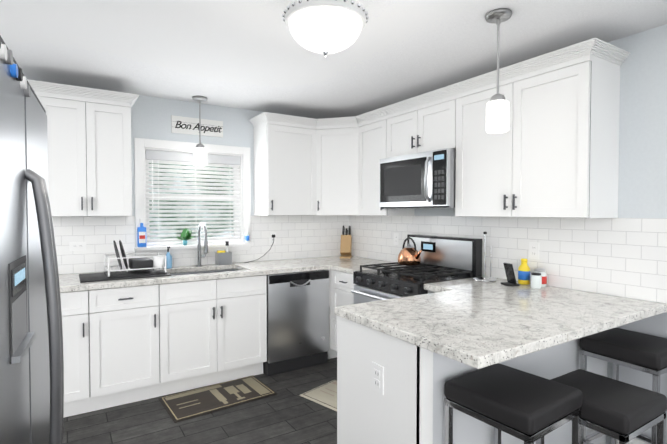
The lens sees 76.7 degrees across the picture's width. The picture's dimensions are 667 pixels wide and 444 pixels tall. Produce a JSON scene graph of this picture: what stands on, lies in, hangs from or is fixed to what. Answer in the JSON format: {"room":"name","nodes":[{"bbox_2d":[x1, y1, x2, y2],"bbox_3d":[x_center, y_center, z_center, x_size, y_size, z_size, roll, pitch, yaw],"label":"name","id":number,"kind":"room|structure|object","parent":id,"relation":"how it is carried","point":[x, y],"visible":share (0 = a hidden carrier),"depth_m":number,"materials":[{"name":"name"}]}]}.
{"room":"kitchen","nodes":[
{"label":"kitchen","id":0,"kind":"room"},
{"bbox_2d":[62,357,336,443],"bbox_3d":[0.128,1.419,1.463,4.060,0.100,6.000,-1,2,-32],"label":"floor","id":1,"kind":"structure","parent":0,"point":[287,414],"depth_m":2.81,"materials":[{"name":"grey wood"}]},
{"bbox_2d":[0,36,63,443],"bbox_3d":[-1.148,0.489,1.040,0.815,1.781,0.910,-1,2,-28],"label":"refrigerator","id":2,"kind":"object","parent":1,"relation":"on","point":[31,377],"visible":1,"depth_m":1.13,"materials":[{"name":"grey metal"}]},
{"bbox_2d":[60,269,336,417],"bbox_3d":[-1.198,0.883,3.533,3.656,0.873,0.659,-1,2,-32],"label":"base cabinet","id":3,"kind":"object","parent":1,"relation":"on","point":[124,345],"visible":0.69,"depth_m":3.13,"materials":[{"name":"white wood"}]},
{"bbox_2d":[59,256,375,292],"bbox_3d":[-1.201,0.426,3.526,3.656,0.040,0.650,-1,2,-32],"label":"countertop","id":4,"kind":"structure","parent":3,"relation":"on","point":[67,282],"depth_m":3.53,"materials":[{"name":"grey stone"}]},
{"bbox_2d":[79,240,170,282],"bbox_3d":[-1.607,0.275,3.248,0.600,0.272,0.420,-1,2,-32],"label":"dish rack","id":5,"kind":"object","parent":4,"relation":"on","point":[141,267],"visible":1,"depth_m":3.22,"materials":[{"name":"black"}]},
{"bbox_2d":[166,246,171,268],"bbox_3d":[-1.432,0.307,3.663,0.062,0.190,0.080,-1,2,-32],"label":"soap pump","id":6,"kind":"object","parent":4,"relation":"on","point":[168,260],"visible":0.85,"depth_m":3.65,"materials":[{"name":"blue plastic"}]},
{"bbox_2d":[196,222,207,266],"bbox_3d":[-1.133,0.202,3.715,0.099,0.398,0.258,-1,2,-32],"label":"pull-down faucet","id":7,"kind":"object","parent":4,"relation":"on","point":[200,256],"visible":1,"depth_m":3.77,"materials":[{"name":"silver metal"}]},
{"bbox_2d":[171,269,239,275],"bbox_3d":[-1.084,0.552,3.588,0.684,0.212,0.434,-1,2,-32],"label":"sink basin","id":8,"kind":"object","parent":4,"relation":"in","point":[198,272],"visible":0.06,"depth_m":3.77,"materials":[{"name":"silver metal"}]},
{"bbox_2d":[215,241,231,264],"bbox_3d":[-1.022,0.288,3.921,0.130,0.215,0.085,-1,2,-32],"label":"sponge caddy","id":9,"kind":"object","parent":4,"relation":"on","point":[222,257],"visible":0.96,"depth_m":3.89,"materials":[{"name":"silver metal"}]},
{"bbox_2d":[340,226,351,257],"bbox_3d":[0.135,0.211,4.550,0.110,0.339,0.231,0,1,7],"label":"knife block","id":10,"kind":"object","parent":4,"relation":"on","point":[346,246],"visible":1,"depth_m":4.52,"materials":[{"name":"brown wood"}]},
{"bbox_2d":[331,260,405,273],"bbox_3d":[0.362,0.417,3.870,0.650,0.040,0.407,-1,2,-32],"label":"countertop","id":11,"kind":"structure","parent":3,"relation":"on","point":[351,266],"depth_m":3.86,"materials":[{"name":"grey stone"}]},
{"bbox_2d":[158,375,277,422],"bbox_3d":[-0.872,1.322,3.208,0.770,0.010,0.450,-1,2,-35],"label":"rug","id":12,"kind":"object","parent":1,"relation":"on","point":[183,406],"visible":1,"depth_m":3.17,"materials":[{"name":"grey fabric"}]},
{"bbox_2d":[263,270,328,375],"bbox_3d":[-0.459,0.874,3.997,0.604,0.870,0.654,-1,2,-32],"label":"dishwasher","id":13,"kind":"object","parent":1,"relation":"on","point":[297,320],"visible":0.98,"depth_m":3.73,"materials":[{"name":"silver metal"}]},
{"bbox_2d":[300,380,336,410],"bbox_3d":[0.139,1.324,3.128,0.720,0.010,0.400,1,2,42],"label":"rug","id":14,"kind":"object","parent":1,"relation":"on","point":[325,395],"visible":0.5,"depth_m":3.20,"materials":[{"name":"beige fabric"}]},
{"bbox_2d":[330,269,435,350],"bbox_3d":[0.614,0.884,3.477,0.659,0.873,1.478,-1,2,-32],"label":"base cabinet","id":15,"kind":"object","parent":1,"relation":"on","point":[341,287],"depth_m":3.84,"materials":[{"name":"white wood"}]},
{"bbox_2d":[351,234,481,303],"bbox_3d":[0.624,0.724,3.347,0.722,1.200,0.756,-1,2,-32],"label":"gas range","id":16,"kind":"object","parent":1,"relation":"on","point":[445,258],"visible":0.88,"depth_m":3.28,"materials":[{"name":"black"}]},
{"bbox_2d":[398,237,421,264],"bbox_3d":[0.654,0.243,3.550,0.196,0.228,0.245,-1,2,-32],"label":"kettle","id":17,"kind":"object","parent":16,"relation":"on","point":[409,254],"visible":1,"depth_m":3.50,"materials":[{"name":"orange metal"}]},
{"bbox_2d":[337,316,607,443],"bbox_3d":[0.820,0.912,2.343,1.528,0.873,0.609,-1,2,-32],"label":"base cabinet","id":18,"kind":"object","parent":1,"relation":"on","point":[390,389],"visible":0.54,"depth_m":1.90,"materials":[{"name":"white wood"}]},
{"bbox_2d":[424,276,506,287],"bbox_3d":[0.956,0.440,2.939,0.650,0.040,0.263,-1,2,-32],"label":"countertop","id":19,"kind":"structure","parent":18,"relation":"on","point":[445,284],"depth_m":2.89,"materials":[{"name":"grey stone"}]},
{"bbox_2d":[472,232,496,281],"bbox_3d":[1.085,0.242,3.023,0.176,0.350,0.176,-1,2,-32],"label":"paper towel holder","id":20,"kind":"object","parent":19,"relation":"on","point":[484,278],"visible":1,"depth_m":3.02,"materials":[{"name":"silver metal"}]},
{"bbox_2d":[334,280,666,368],"bbox_3d":[0.893,0.457,2.210,1.538,0.040,0.900,-1,2,-32],"label":"countertop","id":21,"kind":"structure","parent":18,"relation":"on","point":[473,323],"depth_m":1.98,"materials":[{"name":"grey stone"}]},
{"bbox_2d":[501,263,519,285],"bbox_3d":[1.180,0.349,2.820,0.080,0.146,0.090,0,1,-13],"label":"phone stand","id":22,"kind":"object","parent":21,"relation":"on","point":[510,274],"visible":1,"depth_m":2.81,"materials":[{"name":"black plastic"}]},
{"bbox_2d":[518,259,529,284],"bbox_3d":[1.296,0.335,2.870,0.076,0.172,0.074,-1,2,-32],"label":"bottle","id":23,"kind":"object","parent":21,"relation":"on","point":[523,273],"visible":1,"depth_m":2.84,"materials":[{"name":"yellow plastic"}]},
{"bbox_2d":[530,272,541,288],"bbox_3d":[1.300,0.375,2.707,0.066,0.099,0.065,-1,2,-32],"label":"glass jar","id":24,"kind":"object","parent":21,"relation":"on","point":[535,280],"visible":1,"depth_m":2.68,"materials":[{"name":"white"}]},
{"bbox_2d":[533,268,546,286],"bbox_3d":[1.356,0.364,2.778,0.088,0.117,0.086,-1,2,-32],"label":"glass jar","id":25,"kind":"object","parent":21,"relation":"on","point":[543,275],"visible":0.58,"depth_m":2.74,"materials":[{"name":"white"}]},
{"bbox_2d":[444,363,581,443],"bbox_3d":[0.694,1.000,1.654,0.370,0.730,0.370,-1,2,-35],"label":"bar stool","id":26,"kind":"object","parent":1,"relation":"on","point":[527,408],"visible":1,"depth_m":1.57,"materials":[{"name":"black leather"}]},
{"bbox_2d":[536,369,666,443],"bbox_3d":[1.088,1.023,1.734,0.350,0.680,0.350,-1,2,-32],"label":"bar stool","id":27,"kind":"object","parent":1,"relation":"on","point":[623,412],"visible":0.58,"depth_m":1.62,"materials":[{"name":"black leather"}]},
{"bbox_2d":[580,328,666,443],"bbox_3d":[1.565,0.982,2.203,0.370,0.740,0.370,-1,2,-30],"label":"bar stool","id":28,"kind":"object","parent":1,"relation":"on","point":[642,352],"visible":0.71,"depth_m":2.13,"materials":[{"name":"black leather"}]},
{"bbox_2d":[71,95,328,273],"bbox_3d":[-1.491,0.113,3.816,3.810,2.400,0.160,-1,2,-32],"label":"wall","id":29,"kind":"structure","parent":0,"point":[150,116],"depth_m":3.80,"materials":[{"name":"paint"}]},
{"bbox_2d":[27,79,138,216],"bbox_3d":[-1.892,-0.509,3.219,0.708,0.932,0.387,-1,2,-32],"label":"upper cabinet","id":30,"kind":"object","parent":29,"relation":"attached to","point":[89,153],"visible":0.81,"depth_m":3.10,"materials":[{"name":"white wood"}]},
{"bbox_2d":[134,138,253,255],"bbox_3d":[-1.277,-0.219,3.900,1.050,1.000,0.216,-1,2,-32],"label":"window","id":31,"kind":"structure","parent":29,"relation":"in","point":[141,145],"depth_m":3.81,"materials":[{"name":"white wood"}]},
{"bbox_2d":[137,219,146,246],"bbox_3d":[-1.627,0.094,3.581,0.068,0.238,0.039,-1,2,-32],"label":"spray bottle","id":32,"kind":"object","parent":31,"relation":"on","point":[141,236],"visible":1,"depth_m":3.57,"materials":[{"name":"blue plastic"}]},
{"bbox_2d":[177,228,193,244],"bbox_3d":[-1.328,0.130,3.803,0.153,0.155,0.130,-1,2,-32],"label":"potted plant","id":33,"kind":"object","parent":31,"relation":"on","point":[185,235],"visible":0.98,"depth_m":3.78,"materials":[{"name":"green plant"}]},
{"bbox_2d":[145,150,239,244],"bbox_3d":[-1.276,-0.219,3.897,0.848,0.822,0.071,-1,2,-32],"label":"window blinds","id":34,"kind":"object","parent":31,"relation":"attached to","point":[167,157],"visible":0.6,"depth_m":3.87,"materials":[{"name":"grey plastic"}]},
{"bbox_2d":[245,227,249,242],"bbox_3d":[-0.834,0.127,4.088,0.040,0.148,0.039,-1,2,-32],"label":"soap bottle","id":35,"kind":"object","parent":31,"relation":"on","point":[247,238],"visible":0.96,"depth_m":4.07,"materials":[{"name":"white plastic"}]},
{"bbox_2d":[171,115,222,137],"bbox_3d":[-1.236,-0.868,3.849,0.460,0.150,0.018,-1,2,-32],"label":"sign board","id":36,"kind":"object","parent":29,"relation":"attached to","point":[190,126],"visible":1,"depth_m":3.83,"materials":[{"name":"white"}]},
{"bbox_2d":[52,215,347,273],"bbox_3d":[-1.375,0.171,3.793,3.658,0.454,0.006,-1,2,-32],"label":"tile backsplash","id":37,"kind":"structure","parent":29,"relation":"attached to","point":[297,236],"depth_m":3.90,"materials":[{"name":"white tile"}]},
{"bbox_2d":[69,242,85,250],"label":"outlet plates","id":38,"kind":"object","parent":37,"relation":"attached to","point":[73,246],"depth_m":3.36,"materials":[{"name":"white plastic"}]},
{"bbox_2d":[270,232,275,248],"label":"outlet plates","id":39,"kind":"object","parent":37,"relation":"attached to","point":[272,234],"depth_m":4.26,"materials":[{"name":"white plastic"}]},
{"bbox_2d":[253,118,312,215],"bbox_3d":[-0.445,-0.502,4.147,0.566,0.874,0.377,-1,2,-32],"label":"upper cabinet","id":40,"kind":"object","parent":29,"relation":"attached to","point":[283,149],"depth_m":4.00,"materials":[{"name":"white wood"}]},
{"bbox_2d":[0,0,666,118],"bbox_3d":[0.128,-1.080,1.403,4.060,0.100,6.000,-1,2,-32],"label":"ceiling","id":41,"kind":"structure","parent":0,"point":[254,55],"depth_m":2.53,"materials":[{"name":"paint"}]},
{"bbox_2d":[192,96,206,165],"bbox_3d":[-1.165,-0.789,3.682,0.130,0.590,0.130,-1,2,-32],"label":"light","id":42,"kind":"object","parent":41,"relation":"hanging from","point":[200,154],"visible":1,"depth_m":3.65,"materials":[{"name":"white glass"}]},
{"bbox_2d":[282,0,368,56],"bbox_3d":[-0.036,-0.894,1.908,0.392,0.296,0.387,-1,2,-32],"label":"semi-flush ceiling light","id":43,"kind":"object","parent":41,"relation":"attached to","point":[321,27],"visible":1,"depth_m":1.80,"materials":[{"name":"white glass"}]},
{"bbox_2d":[485,8,511,133],"bbox_3d":[0.831,-0.752,2.132,0.130,0.590,0.130,-1,2,-32],"label":"light","id":44,"kind":"object","parent":41,"relation":"hanging from","point":[497,112],"visible":1,"depth_m":2.10,"materials":[{"name":"white glass"}]},
{"bbox_2d":[363,24,666,443],"bbox_3d":[1.739,0.145,2.460,0.160,2.400,5.920,-1,2,-32],"label":"wall","id":45,"kind":"structure","parent":0,"point":[643,138],"depth_m":2.34,"materials":[{"name":"paint"}]},
{"bbox_2d":[313,117,356,214],"bbox_3d":[0.079,-0.519,4.281,0.662,0.900,0.714,-1,2,-32],"label":"upper cabinet","id":46,"kind":"object","parent":45,"relation":"attached to","point":[334,139],"depth_m":4.10,"materials":[{"name":"white wood"}]},
{"bbox_2d":[357,114,414,215],"bbox_3d":[0.461,-0.498,3.952,0.372,0.874,0.466,-1,2,-32],"label":"upper cabinet","id":47,"kind":"object","parent":45,"relation":"attached to","point":[370,131],"depth_m":3.87,"materials":[{"name":"white wood"}]},
{"bbox_2d":[385,90,456,157],"bbox_3d":[0.808,-0.731,3.434,0.337,0.382,0.771,-1,2,-32],"label":"upper cabinet","id":48,"kind":"object","parent":45,"relation":"attached to","point":[431,125],"depth_m":3.30,"materials":[{"name":"white wood"}]},
{"bbox_2d":[379,148,455,208],"bbox_3d":[0.753,-0.324,3.408,0.465,0.422,0.764,-1,2,-32],"label":"microwave","id":49,"kind":"object","parent":48,"relation":"attached to","point":[426,179],"visible":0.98,"depth_m":3.22,"materials":[{"name":"silver metal"}]},
{"bbox_2d":[348,215,666,303],"bbox_3d":[0.981,0.178,3.495,0.006,0.454,3.000,-1,2,-32],"label":"tile backsplash","id":50,"kind":"structure","parent":45,"relation":"attached to","point":[624,257],"depth_m":2.71,"materials":[{"name":"white tile"}]},
{"bbox_2d":[394,233,398,244],"label":"outlet plates","id":51,"kind":"object","parent":50,"relation":"attached to","point":[396,235],"depth_m":4.07,"materials":[{"name":"white plastic"}]},
{"bbox_2d":[529,242,538,258],"label":"outlet plates","id":52,"kind":"object","parent":50,"relation":"attached to","point":[533,249],"depth_m":2.88,"materials":[{"name":"white plastic"}]},
{"bbox_2d":[455,50,621,217],"bbox_3d":[1.261,-0.469,2.729,0.337,0.874,0.914,-1,2,-32],"label":"upper cabinet","id":53,"kind":"object","parent":45,"relation":"attached to","point":[553,152],"depth_m":2.46,"materials":[{"name":"white wood"}]},
{"bbox_2d":[618,438,650,443],"bbox_3d":[2.402,1.309,1.279,0.020,0.130,2.830,-1,2,-32],"label":"baseboard","id":54,"kind":"structure","parent":45,"relation":"attached to","point":[635,441],"depth_m":2.37,"materials":[{"name":"white"}]},
{"bbox_2d":[612,312,666,443],"bbox_3d":[1.870,0.852,2.118,0.004,0.741,0.855,-1,2,-32],"label":"wall panel","id":55,"kind":"object","parent":45,"relation":"attached to","point":[655,325],"depth_m":2.33,"materials":[{"name":"grey paint"}]},
{"label":"outside","id":56,"kind":"structure","parent":0,"visible":0},
{"bbox_2d":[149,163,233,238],"bbox_3d":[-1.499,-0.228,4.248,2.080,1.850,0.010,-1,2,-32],"label":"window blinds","id":57,"kind":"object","parent":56,"point":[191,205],"depth_m":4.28,"materials":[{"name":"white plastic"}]}
]}

